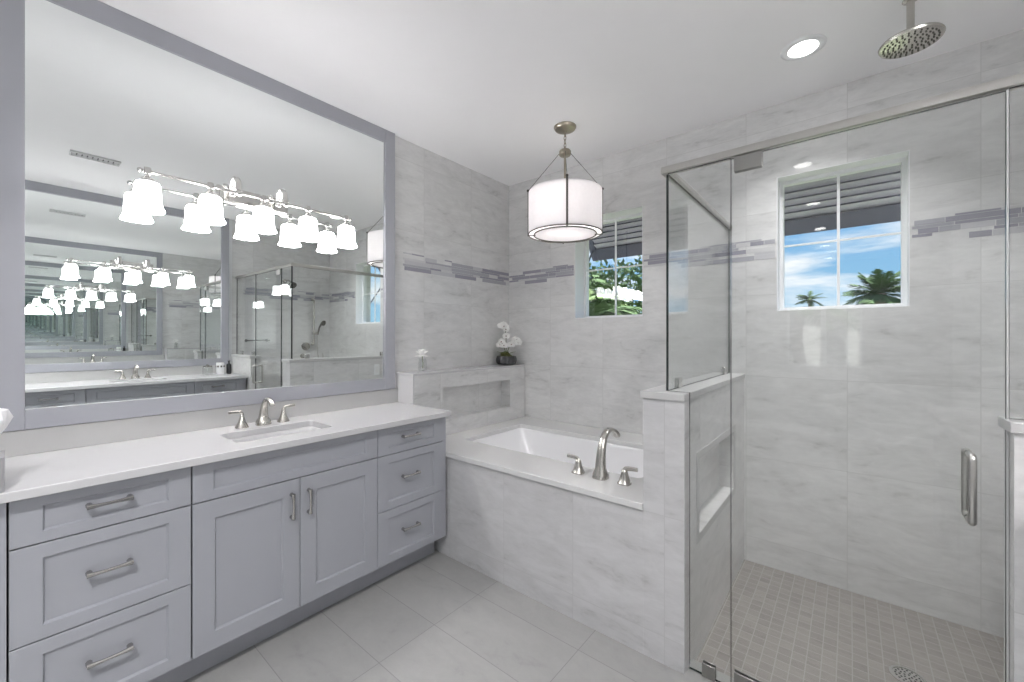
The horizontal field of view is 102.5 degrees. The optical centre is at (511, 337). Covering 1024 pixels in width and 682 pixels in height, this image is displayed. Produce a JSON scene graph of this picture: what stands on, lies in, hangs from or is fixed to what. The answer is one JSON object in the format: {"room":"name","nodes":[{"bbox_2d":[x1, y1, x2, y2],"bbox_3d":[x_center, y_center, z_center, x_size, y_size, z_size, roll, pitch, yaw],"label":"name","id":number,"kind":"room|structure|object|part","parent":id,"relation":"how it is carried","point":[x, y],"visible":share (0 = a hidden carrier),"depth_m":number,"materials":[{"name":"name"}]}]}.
{"room":"bathroom","nodes":[
{"label":"bathroom","id":0,"kind":"room"},
{"bbox_2d":[400,381,500,414],"bbox_3d":[-0.377,0.800,3.292,0.085,1.091,1.204,0,0,39],"label":"wall","id":1,"kind":"structure","parent":0,"point":[472,397],"depth_m":3.29,"materials":[{"name":"tile"}]},
{"bbox_2d":[396,374,413,403],"bbox_3d":[-0.725,0.348,2.792,0.182,0.188,0.012,0,0,39],"label":"trim","id":2,"kind":"structure","parent":1,"relation":"attached to","point":[404,383],"depth_m":2.78,"materials":[{"name":"white stone"}]},
{"bbox_2d":[396,364,524,375],"bbox_3d":[-0.342,0.247,3.255,0.185,0.014,1.216,0,0,39],"label":"trim","id":3,"kind":"structure","parent":1,"relation":"on","point":[461,369],"depth_m":3.10,"materials":[{"name":"white stone"}]},
{"bbox_2d":[414,349,427,370],"bbox_3d":[-0.628,0.160,2.877,0.108,0.159,0.110,0,0,39],"label":"bud vase","id":4,"kind":"object","parent":3,"relation":"on","point":[422,352],"visible":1,"depth_m":2.86,"materials":[{"name":"white"}]},
{"bbox_2d":[496,321,521,364],"bbox_3d":[-0.040,0.048,3.599,0.209,0.382,0.184,0,0,39],"label":"potted orchid","id":5,"kind":"object","parent":3,"relation":"on","point":[505,358],"visible":1,"depth_m":3.58,"materials":[{"name":"white plant"}]},
{"bbox_3d":[-0.051,-0.018,3.587,0.070,0.053,0.020,0,0,-9],"label":"flower","id":6,"kind":"part","parent":5,"relation":"part of","materials":[{"name":"white plant"}]},
{"bbox_2d":[496,356,516,364],"bbox_3d":[-0.050,0.200,3.607,0.182,0.079,0.184,0,0,39],"label":"bowl","id":7,"kind":"object","parent":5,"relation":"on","point":[500,360],"depth_m":3.53,"materials":[{"name":"silver metal"}]},
{"bbox_3d":[-0.005,0.055,3.587,0.070,0.054,0.018,0,0,2],"label":"flower","id":8,"kind":"part","parent":5,"relation":"part of","materials":[{"name":"white plant"}]},
{"bbox_2d":[395,136,508,387],"bbox_3d":[-0.478,-0.025,3.354,0.150,2.740,1.238,0,0,39],"label":"tiled wall","id":9,"kind":"structure","parent":0,"point":[445,209],"depth_m":3.20,"materials":[{"name":"tile"}]},
{"bbox_2d":[0,388,397,457],"bbox_3d":[-1.424,0.396,2.069,0.020,0.095,1.988,0,0,39],"label":"backsplash","id":10,"kind":"structure","parent":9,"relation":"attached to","point":[38,440],"depth_m":1.86,"materials":[{"name":"white stone"}]},
{"bbox_2d":[403,252,508,285],"bbox_3d":[-0.398,-0.539,3.333,0.003,0.125,1.156,0,0,39],"label":"trim","id":11,"kind":"structure","parent":9,"relation":"attached to","point":[456,270],"depth_m":3.28,"materials":[{"name":"grey tile"}]},
{"bbox_2d":[183,549,733,681],"bbox_3d":[-1.143,1.405,-0.219,3.360,0.120,5.410,0,0,39],"label":"floor","id":12,"kind":"structure","parent":0,"point":[436,618],"depth_m":1.80,"materials":[{"name":"tile"}]},
{"bbox_2d":[0,503,7,681],"bbox_3d":[-1.770,0.910,1.256,0.515,0.871,0.286,0,0,39],"label":"base cabinet","id":13,"kind":"object","parent":12,"relation":"on","point":[3,507],"visible":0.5,"depth_m":1.20,"materials":[{"name":"grey paint"}]},
{"bbox_2d":[8,467,190,681],"bbox_3d":[-1.526,0.910,1.527,0.548,0.871,0.435,0,0,39],"label":"base cabinet","id":14,"kind":"object","parent":12,"relation":"on","point":[99,576],"visible":0.98,"depth_m":1.36,"materials":[{"name":"grey paint"}]},
{"bbox_3d":[-1.345,1.066,1.377,0.020,0.284,0.431,0,0,39],"label":"drawer","id":15,"kind":"part","parent":14,"relation":"part of","materials":[{"name":"grey paint"}]},
{"bbox_3d":[-1.345,0.774,1.377,0.020,0.291,0.431,0,0,39],"label":"drawer","id":16,"kind":"part","parent":14,"relation":"part of","materials":[{"name":"grey paint"}]},
{"bbox_3d":[-1.345,0.551,1.377,0.020,0.148,0.431,0,0,39],"label":"drawer","id":17,"kind":"part","parent":14,"relation":"part of","materials":[{"name":"grey paint"}]},
{"bbox_3d":[-1.328,1.053,1.360,0.029,0.017,0.115,0,0,39],"label":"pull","id":18,"kind":"part","parent":14,"relation":"part of","materials":[{"name":"silver metal"}]},
{"bbox_3d":[-1.328,0.762,1.360,0.029,0.017,0.115,0,0,39],"label":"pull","id":19,"kind":"part","parent":14,"relation":"part of","materials":[{"name":"silver metal"}]},
{"bbox_3d":[-1.328,0.543,1.360,0.029,0.017,0.115,0,0,39],"label":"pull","id":20,"kind":"part","parent":14,"relation":"part of","materials":[{"name":"silver metal"}]},
{"bbox_2d":[184,427,376,680],"bbox_3d":[-1.139,0.910,1.998,0.548,0.871,0.784,0,0,39],"label":"base cabinet","id":21,"kind":"object","parent":12,"relation":"on","point":[281,537],"visible":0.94,"depth_m":1.78,"materials":[{"name":"grey paint"}]},
{"bbox_2d":[0,388,450,503],"bbox_3d":[-1.214,0.411,1.897,0.562,0.125,1.988,0,0,39],"label":"countertop","id":22,"kind":"structure","parent":21,"relation":"on","point":[39,462],"depth_m":1.71,"materials":[{"name":"white stone"}]},
{"bbox_2d":[0,408,12,492],"bbox_3d":[-1.534,0.324,1.173,0.124,0.238,0.143,0,0,39],"label":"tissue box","id":23,"kind":"object","parent":22,"relation":"on","point":[6,416],"visible":1,"depth_m":1.19,"materials":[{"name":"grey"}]},
{"bbox_2d":[228,397,294,428],"bbox_3d":[-1.234,0.371,2.070,0.153,0.144,0.307,0,0,39],"label":"faucet","id":24,"kind":"object","parent":22,"relation":"on","point":[263,419],"visible":1,"depth_m":2.08,"materials":[{"name":"silver metal"}]},
{"bbox_3d":[-1.345,0.369,2.005,0.010,0.024,0.066,0,0,39],"label":"lever","id":25,"kind":"part","parent":24,"relation":"part of","materials":[{"name":"silver metal"}]},
{"bbox_3d":[-1.329,0.406,2.024,0.056,0.072,0.056,0,0,39],"label":"handle","id":26,"kind":"part","parent":24,"relation":"part of","materials":[{"name":"silver metal"}]},
{"bbox_3d":[-1.234,0.371,2.070,0.153,0.144,0.066,0,0,39],"label":"spout","id":27,"kind":"part","parent":24,"relation":"part of","materials":[{"name":"silver metal"}]},
{"bbox_3d":[-1.208,0.406,2.172,0.056,0.072,0.056,0,0,39],"label":"handle","id":28,"kind":"part","parent":24,"relation":"part of","materials":[{"name":"silver metal"}]},
{"bbox_3d":[-1.192,0.369,2.191,0.010,0.024,0.066,0,0,39],"label":"lever","id":29,"kind":"part","parent":24,"relation":"part of","materials":[{"name":"silver metal"}]},
{"bbox_2d":[229,426,320,442],"bbox_3d":[-1.115,0.544,1.967,0.260,0.142,0.430,0,0,39],"label":"sink","id":30,"kind":"object","parent":22,"relation":"in","point":[308,428],"visible":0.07,"depth_m":2.06,"materials":[{"name":"white ceramic"}]},
{"bbox_3d":[-1.081,0.918,1.698,0.020,0.580,0.388,0,0,39],"label":"door","id":31,"kind":"part","parent":21,"relation":"part of","materials":[{"name":"grey paint"}]},
{"bbox_3d":[-0.962,0.741,1.805,0.029,0.115,0.017,0,0,39],"label":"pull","id":32,"kind":"part","parent":21,"relation":"part of","materials":[{"name":"silver metal"}]},
{"bbox_3d":[-0.915,0.741,1.862,0.029,0.115,0.017,0,0,39],"label":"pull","id":33,"kind":"part","parent":21,"relation":"part of","materials":[{"name":"silver metal"}]},
{"bbox_3d":[-0.833,0.918,2.000,0.020,0.580,0.388,0,0,39],"label":"door","id":34,"kind":"part","parent":21,"relation":"part of","materials":[{"name":"grey paint"}]},
{"bbox_2d":[366,417,445,586],"bbox_3d":[-0.740,0.910,2.483,0.548,0.871,0.471,0,0,39],"label":"base cabinet","id":35,"kind":"object","parent":12,"relation":"on","point":[411,458],"visible":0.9,"depth_m":2.31,"materials":[{"name":"grey paint"}]},
{"bbox_3d":[-0.567,1.066,2.323,0.020,0.284,0.442,0,0,39],"label":"drawer","id":36,"kind":"part","parent":35,"relation":"part of","materials":[{"name":"grey paint"}]},
{"bbox_3d":[-0.567,0.774,2.323,0.020,0.291,0.442,0,0,39],"label":"drawer","id":37,"kind":"part","parent":35,"relation":"part of","materials":[{"name":"grey paint"}]},
{"bbox_3d":[-0.567,0.551,2.323,0.020,0.148,0.442,0,0,39],"label":"drawer","id":38,"kind":"part","parent":35,"relation":"part of","materials":[{"name":"grey paint"}]},
{"bbox_3d":[-0.560,1.053,2.294,0.029,0.017,0.115,0,0,39],"label":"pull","id":39,"kind":"part","parent":35,"relation":"part of","materials":[{"name":"silver metal"}]},
{"bbox_3d":[-0.560,0.762,2.294,0.029,0.017,0.115,0,0,39],"label":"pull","id":40,"kind":"part","parent":35,"relation":"part of","materials":[{"name":"silver metal"}]},
{"bbox_3d":[-0.560,0.543,2.294,0.029,0.017,0.115,0,0,39],"label":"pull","id":41,"kind":"part","parent":35,"relation":"part of","materials":[{"name":"silver metal"}]},
{"bbox_2d":[434,416,642,653],"bbox_3d":[0.331,1.023,2.702,1.563,0.644,1.215,0,0,39],"label":"bathtub","id":42,"kind":"object","parent":12,"relation":"on","point":[518,515],"visible":0.77,"depth_m":2.14,"materials":[{"name":"tile"}]},
{"bbox_2d":[473,428,642,477],"bbox_3d":[0.354,0.937,2.693,1.285,0.414,0.660,0,0,39],"label":"basin","id":43,"kind":"object","parent":42,"relation":"in","point":[552,444],"depth_m":3.04,"materials":[{"name":"white ceramic"}]},
{"bbox_2d":[567,427,637,485],"bbox_3d":[0.493,0.583,2.116,0.383,0.235,0.231,0,0,39],"label":"tub faucet","id":44,"kind":"object","parent":42,"relation":"on","point":[600,472],"visible":1,"depth_m":2.05,"materials":[{"name":"silver metal"}]},
{"bbox_3d":[0.324,0.628,2.152,0.076,0.028,0.016,0,0,39],"label":"lever","id":45,"kind":"part","parent":44,"relation":"part of","materials":[{"name":"silver metal"}]},
{"bbox_3d":[0.344,0.666,2.135,0.062,0.070,0.062,0,0,39],"label":"handle","id":46,"kind":"part","parent":44,"relation":"part of","materials":[{"name":"silver metal"}]},
{"bbox_3d":[0.493,0.583,2.116,0.075,0.235,0.231,0,0,39],"label":"spout","id":47,"kind":"part","parent":44,"relation":"part of","materials":[{"name":"silver metal"}]},
{"bbox_3d":[0.540,0.666,1.974,0.062,0.070,0.062,0,0,39],"label":"handle","id":48,"kind":"part","parent":44,"relation":"part of","materials":[{"name":"silver metal"}]},
{"bbox_3d":[0.561,0.628,1.957,0.076,0.028,0.016,0,0,39],"label":"lever","id":49,"kind":"part","parent":44,"relation":"part of","materials":[{"name":"silver metal"}]},
{"bbox_2d":[668,158,730,681],"bbox_3d":[0.748,0.328,1.653,0.236,2.034,0.022,0,0,39],"label":"fixed glass panel","id":50,"kind":"object","parent":12,"relation":"on","point":[708,668],"visible":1,"depth_m":1.62,"materials":[{"name":"clear glass"}]},
{"bbox_2d":[406,366,524,434],"bbox_3d":[-0.306,0.800,3.234,0.097,1.091,1.204,0,0,39],"label":"wall","id":51,"kind":"structure","parent":0,"point":[428,389],"depth_m":3.20,"materials":[{"name":"tile"}]},
{"bbox_2d":[98,0,1023,185],"bbox_3d":[-0.795,-1.470,0.205,3.660,0.150,6.946,0,0,39],"label":"ceiling","id":52,"kind":"structure","parent":0,"point":[482,86],"depth_m":2.03,"materials":[{"name":"paint"}]},
{"bbox_2d":[527,121,603,243],"bbox_3d":[0.351,-1.036,2.721,0.489,0.718,0.489,0,0,39],"label":"pendant light","id":53,"kind":"object","parent":52,"relation":"hanging from","point":[563,210],"visible":1,"depth_m":2.54,"materials":[{"name":"white fabric"}]},
{"bbox_3d":[0.351,-1.098,2.721,0.080,0.312,0.080,0,0,39],"label":"hub stem","id":54,"kind":"part","parent":53,"relation":"part of","materials":[{"name":"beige metal"}]},
{"bbox_3d":[0.351,-0.824,2.721,0.482,0.278,0.482,0,0,39],"label":"lamp shade","id":55,"kind":"part","parent":53,"relation":"part of","materials":[{"name":"fabric"}]},
{"bbox_2d":[535,225,595,240],"bbox_3d":[0.351,-0.687,2.721,0.410,0.003,0.410,0,0,39],"label":"diffuser","id":56,"kind":"object","parent":53,"relation":"attached to","point":[564,232],"depth_m":2.71,"materials":[{"name":"glass"}]},
{"bbox_2d":[780,34,826,60],"bbox_3d":[1.402,-1.392,1.979,0.184,0.006,0.184,0,0,39],"label":"recessed light","id":57,"kind":"object","parent":52,"relation":"in","point":[803,47],"visible":1,"depth_m":1.97,"materials":[{"name":"white plastic"}]},
{"bbox_2d":[878,0,945,58],"bbox_3d":[1.641,-1.301,1.693,0.202,0.187,0.202,0,0,39],"label":"shower head","id":58,"kind":"object","parent":52,"relation":"hanging from","point":[913,39],"visible":1,"depth_m":1.68},
{"bbox_3d":[1.641,-1.327,1.693,0.052,0.134,0.052,0,0,39],"label":"drop arm","id":59,"kind":"part","parent":58,"relation":"part of","materials":[{"name":"silver metal"}]},
{"bbox_3d":[1.641,-1.236,1.693,0.202,0.050,0.202,0,0,39],"label":"spray plate","id":60,"kind":"part","parent":58,"relation":"part of","materials":[{"name":"silver metal"}]},
{"bbox_2d":[643,398,718,664],"bbox_3d":[0.976,0.800,2.181,0.094,1.090,1.202,0,0,39],"label":"wall","id":61,"kind":"structure","parent":0,"point":[654,410],"depth_m":1.72,"materials":[{"name":"tile"}]},
{"bbox_2d":[640,372,744,401],"bbox_3d":[0.999,0.240,2.155,0.182,0.030,1.214,0,0,39],"label":"trim","id":62,"kind":"structure","parent":61,"relation":"on","point":[697,389],"depth_m":1.86,"materials":[{"name":"stone"}]},
{"bbox_2d":[666,174,729,390],"bbox_3d":[1.020,-0.232,2.179,0.022,0.914,1.146,0,0,39],"label":"glass panel","id":63,"kind":"object","parent":62,"relation":"on","point":[677,381],"visible":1,"depth_m":1.83,"materials":[{"name":"clear glass"}]},
{"bbox_2d":[666,379,743,674],"bbox_3d":[1.041,0.820,2.128,0.074,1.130,1.202,0,0,39],"label":"wall","id":64,"kind":"structure","parent":0,"point":[709,412],"depth_m":1.77,"materials":[{"name":"tile"}]},
{"bbox_2d":[697,424,734,543],"bbox_3d":[1.038,0.693,2.063,0.003,0.395,0.765,0,0,39],"label":"trim","id":65,"kind":"structure","parent":64,"relation":"attached to","point":[711,445],"depth_m":1.94,"materials":[{"name":"tile"}]},
{"bbox_2d":[509,29,1023,637],"bbox_3d":[1.340,0.055,2.802,3.660,2.900,0.220,0,0,39],"label":"wall","id":66,"kind":"structure","parent":0,"point":[858,422],"depth_m":2.28,"materials":[{"name":"tile"}]},
{"bbox_2d":[509,265,573,283],"bbox_3d":[0.239,-0.539,3.565,0.683,0.125,0.003,0,0,39],"label":"trim","id":67,"kind":"structure","parent":66,"relation":"attached to","point":[567,271],"depth_m":3.54,"materials":[{"name":"grey tile"}]},
{"bbox_2d":[575,206,642,318],"bbox_3d":[0.792,-0.556,3.238,0.567,0.803,0.194,0,0,39],"label":"window","id":68,"kind":"structure","parent":66,"relation":"in","point":[582,270],"depth_m":3.36,"materials":[{"name":"white plastic"}]},
{"bbox_2d":[589,217,641,261],"bbox_3d":[0.970,-0.804,3.486,0.807,0.807,0.369,0,0,39],"label":"shutter","id":69,"kind":"object","parent":68,"relation":"attached to","point":[629,232],"visible":0.25,"depth_m":3.60,"materials":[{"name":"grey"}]},
{"bbox_3d":[0.973,-0.962,3.490,0.807,0.491,0.359,0,0,39],"label":"frame","id":70,"kind":"part","parent":69,"relation":"part of","materials":[{"name":"grey"}]},
{"bbox_2d":[644,239,774,267],"bbox_3d":[1.265,-0.539,2.721,0.807,0.125,0.003,0,0,39],"label":"trim","id":71,"kind":"structure","parent":66,"relation":"attached to","point":[692,257],"depth_m":2.68,"materials":[{"name":"grey tile"}]},
{"bbox_2d":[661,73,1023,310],"bbox_3d":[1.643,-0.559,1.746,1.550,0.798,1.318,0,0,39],"label":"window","id":72,"kind":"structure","parent":66,"relation":"in","point":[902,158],"depth_m":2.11,"materials":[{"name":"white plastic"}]},
{"bbox_3d":[1.025,-0.705,2.184,0.038,0.033,1.134,0,0,39],"label":"return rail","id":73,"kind":"part","parent":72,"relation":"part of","materials":[{"name":"grey"}]},
{"bbox_2d":[784,165,900,235],"bbox_3d":[2.046,-0.804,2.601,0.814,0.807,0.369,0,0,39],"label":"shutter","id":74,"kind":"object","parent":72,"relation":"attached to","point":[871,197],"visible":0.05,"depth_m":2.62,"materials":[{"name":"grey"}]},
{"bbox_3d":[2.049,-0.962,2.605,0.814,0.491,0.359,0,0,39],"label":"frame","id":75,"kind":"part","parent":74,"relation":"part of","materials":[{"name":"grey"}]},
{"bbox_3d":[1.597,-0.705,1.690,1.550,0.033,1.173,0,0,39],"label":"shower header rail","id":76,"kind":"part","parent":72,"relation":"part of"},
{"bbox_3d":[1.236,-0.705,1.251,1.550,0.033,0.038,0,0,39],"label":"rail","id":77,"kind":"part","parent":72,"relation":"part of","materials":[{"name":"grey"}]},
{"bbox_2d":[912,205,1023,237],"bbox_3d":[2.298,-0.539,1.872,0.686,0.125,0.003,0,0,39],"label":"trim","id":78,"kind":"structure","parent":66,"relation":"attached to","point":[1013,229],"depth_m":1.95,"materials":[{"name":"grey tile"}]},
{"bbox_2d":[696,559,1003,681],"bbox_3d":[1.662,1.445,1.686,1.446,0.120,1.096,0,0,39],"label":"floor","id":79,"kind":"structure","parent":0,"point":[787,627],"depth_m":1.90,"materials":[{"name":"tile"}]},
{"bbox_2d":[889,665,926,681],"bbox_3d":[1.616,1.383,1.678,0.116,0.004,0.116,0,0,39],"label":"shower drain","id":80,"kind":"object","parent":79,"relation":"on","point":[901,673],"visible":1,"depth_m":1.69,"materials":[{"name":"silver metal"}]},
{"bbox_2d":[1004,429,1023,681],"bbox_3d":[1.605,0.820,0.948,0.596,1.130,0.096,0,0,39],"label":"wall","id":81,"kind":"structure","parent":0,"point":[1016,441],"depth_m":1.10,"materials":[{"name":"tile"}]},
{"bbox_2d":[731,89,1008,681],"bbox_3d":[1.107,0.328,1.357,0.689,2.026,0.109,0,0,39],"label":"shower door","id":82,"kind":"structure","parent":81,"relation":"attached to","point":[751,161],"depth_m":1.15,"materials":[{"name":"clear glass"}]},
{"bbox_3d":[1.317,0.427,1.185,0.018,0.204,0.109,0,0,39],"label":"handle","id":83,"kind":"part","parent":82,"relation":"part of","materials":[{"name":"grey metal"}]},
{"bbox_2d":[998,416,1023,433],"bbox_3d":[1.602,0.240,0.951,0.605,0.030,0.120,0,0,39],"label":"trim","id":84,"kind":"structure","parent":81,"relation":"on","point":[1013,425],"depth_m":1.10,"materials":[{"name":"stone"}]},
{"label":"outside","id":85,"kind":"structure","parent":0,"visible":0},
{"bbox_3d":[27.701,1.645,37.511,120.000,0.200,86.864,0,0,39],"label":"ground","id":86,"kind":"structure","parent":85,"visible":0},
{"bbox_2d":[589,275,621,305],"bbox_3d":[1.636,-0.260,12.637,3.794,3.663,3.750,0,0,39],"label":"tree","id":87,"kind":"object","parent":86,"relation":"on","point":[594,280],"visible":0.08,"depth_m":12.05,"materials":[{"name":"green plant"}]},
{"bbox_2d":[589,290,626,308],"bbox_3d":[1.280,0.165,9.437,3.218,2.822,2.827,0,0,6],"label":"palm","id":88,"kind":"object","parent":86,"relation":"on","point":[592,298],"visible":0.05,"depth_m":8.89,"materials":[{"name":"green plant"}]},
{"bbox_2d":[589,255,641,314],"bbox_3d":[2.825,-0.615,15.984,8.299,4.776,1.779,0,0,39],"label":"hedge","id":89,"kind":"object","parent":86,"relation":"on","point":[637,288],"visible":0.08,"depth_m":14.75,"materials":[{"name":"green plant"}]},
{"bbox_2d":[589,295,641,315],"bbox_3d":[1.068,0.479,6.254,2.244,2.198,2.357,0,0,39],"label":"tree","id":90,"kind":"object","parent":86,"relation":"on","point":[597,308],"visible":0.17,"depth_m":6.13,"materials":[{"name":"green plant"}]},
{"bbox_2d":[794,291,826,306],"bbox_3d":[17.036,-0.584,23.507,1.589,4.282,1.537,0,0,39],"label":"palm tree","id":91,"kind":"object","parent":86,"relation":"on","point":[810,297],"visible":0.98,"depth_m":23.39,"materials":[{"name":"green plant"}]},
{"bbox_2d":[841,269,900,304],"bbox_3d":[17.291,-0.812,19.305,3.143,4.775,2.984,0,0,-11],"label":"palm tree","id":92,"kind":"object","parent":86,"relation":"on","point":[878,287],"visible":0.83,"depth_m":19.12,"materials":[{"name":"green plant"}]},
{"bbox_3d":[-2.544,-0.025,0.841,0.150,2.740,5.268,0,0,39],"label":"wall","id":93,"kind":"structure","parent":0,"visible":0},
{"bbox_2d":[0,0,394,431],"bbox_3d":[-1.350,-0.523,2.154,0.025,1.740,1.708,0,0,39],"label":"wall mirror","id":94,"kind":"object","parent":93,"relation":"attached to","point":[109,310],"visible":1,"depth_m":1.87,"materials":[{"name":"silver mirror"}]},
{"bbox_3d":[-1.345,0.309,2.152,0.016,0.076,1.553,0,0,39],"label":"frame rail","id":95,"kind":"part","parent":94,"relation":"part of","materials":[{"name":"grey paint"}]},
{"bbox_3d":[-1.345,-1.351,2.152,0.016,0.083,1.553,0,0,39],"label":"frame rail","id":96,"kind":"part","parent":94,"relation":"part of","materials":[{"name":"grey paint"}]},
{"bbox_2d":[129,167,356,248],"bbox_3d":[-1.283,-0.664,2.101,0.176,0.254,1.002,0,0,39],"label":"vanity light","id":97,"kind":"object","parent":94,"relation":"attached to","point":[147,197],"visible":1,"depth_m":2.04,"materials":[{"name":"white glass"}]},
{"bbox_3d":[-1.541,-0.597,1.738,0.114,0.119,0.114,0,0,39],"label":"lamp shade","id":98,"kind":"part","parent":97,"relation":"part of","materials":[{"name":"white glass"}]},
{"bbox_3d":[-1.400,-0.597,1.910,0.114,0.119,0.114,0,0,39],"label":"lamp shade","id":99,"kind":"part","parent":97,"relation":"part of","materials":[{"name":"white glass"}]},
{"bbox_3d":[-1.360,-0.739,2.024,0.116,0.104,0.028,0,0,39],"label":"arm","id":100,"kind":"part","parent":97,"relation":"part of","materials":[{"name":"silver metal"}]},
{"bbox_3d":[-1.259,-0.597,2.081,0.114,0.119,0.114,0,0,39],"label":"lamp shade","id":101,"kind":"part","parent":97,"relation":"part of","materials":[{"name":"white glass"}]},
{"bbox_3d":[-1.224,-0.739,2.190,0.116,0.104,0.028,0,0,39],"label":"arm","id":102,"kind":"part","parent":97,"relation":"part of","materials":[{"name":"silver metal"}]},
{"bbox_3d":[-1.118,-0.597,2.253,0.114,0.119,0.114,0,0,39],"label":"lamp shade","id":103,"kind":"part","parent":97,"relation":"part of","materials":[{"name":"white glass"}]},
{"bbox_3d":[-0.977,-0.597,2.424,0.114,0.119,0.114,0,0,39],"label":"lamp shade","id":104,"kind":"part","parent":97,"relation":"part of","materials":[{"name":"white glass"}]}
]}

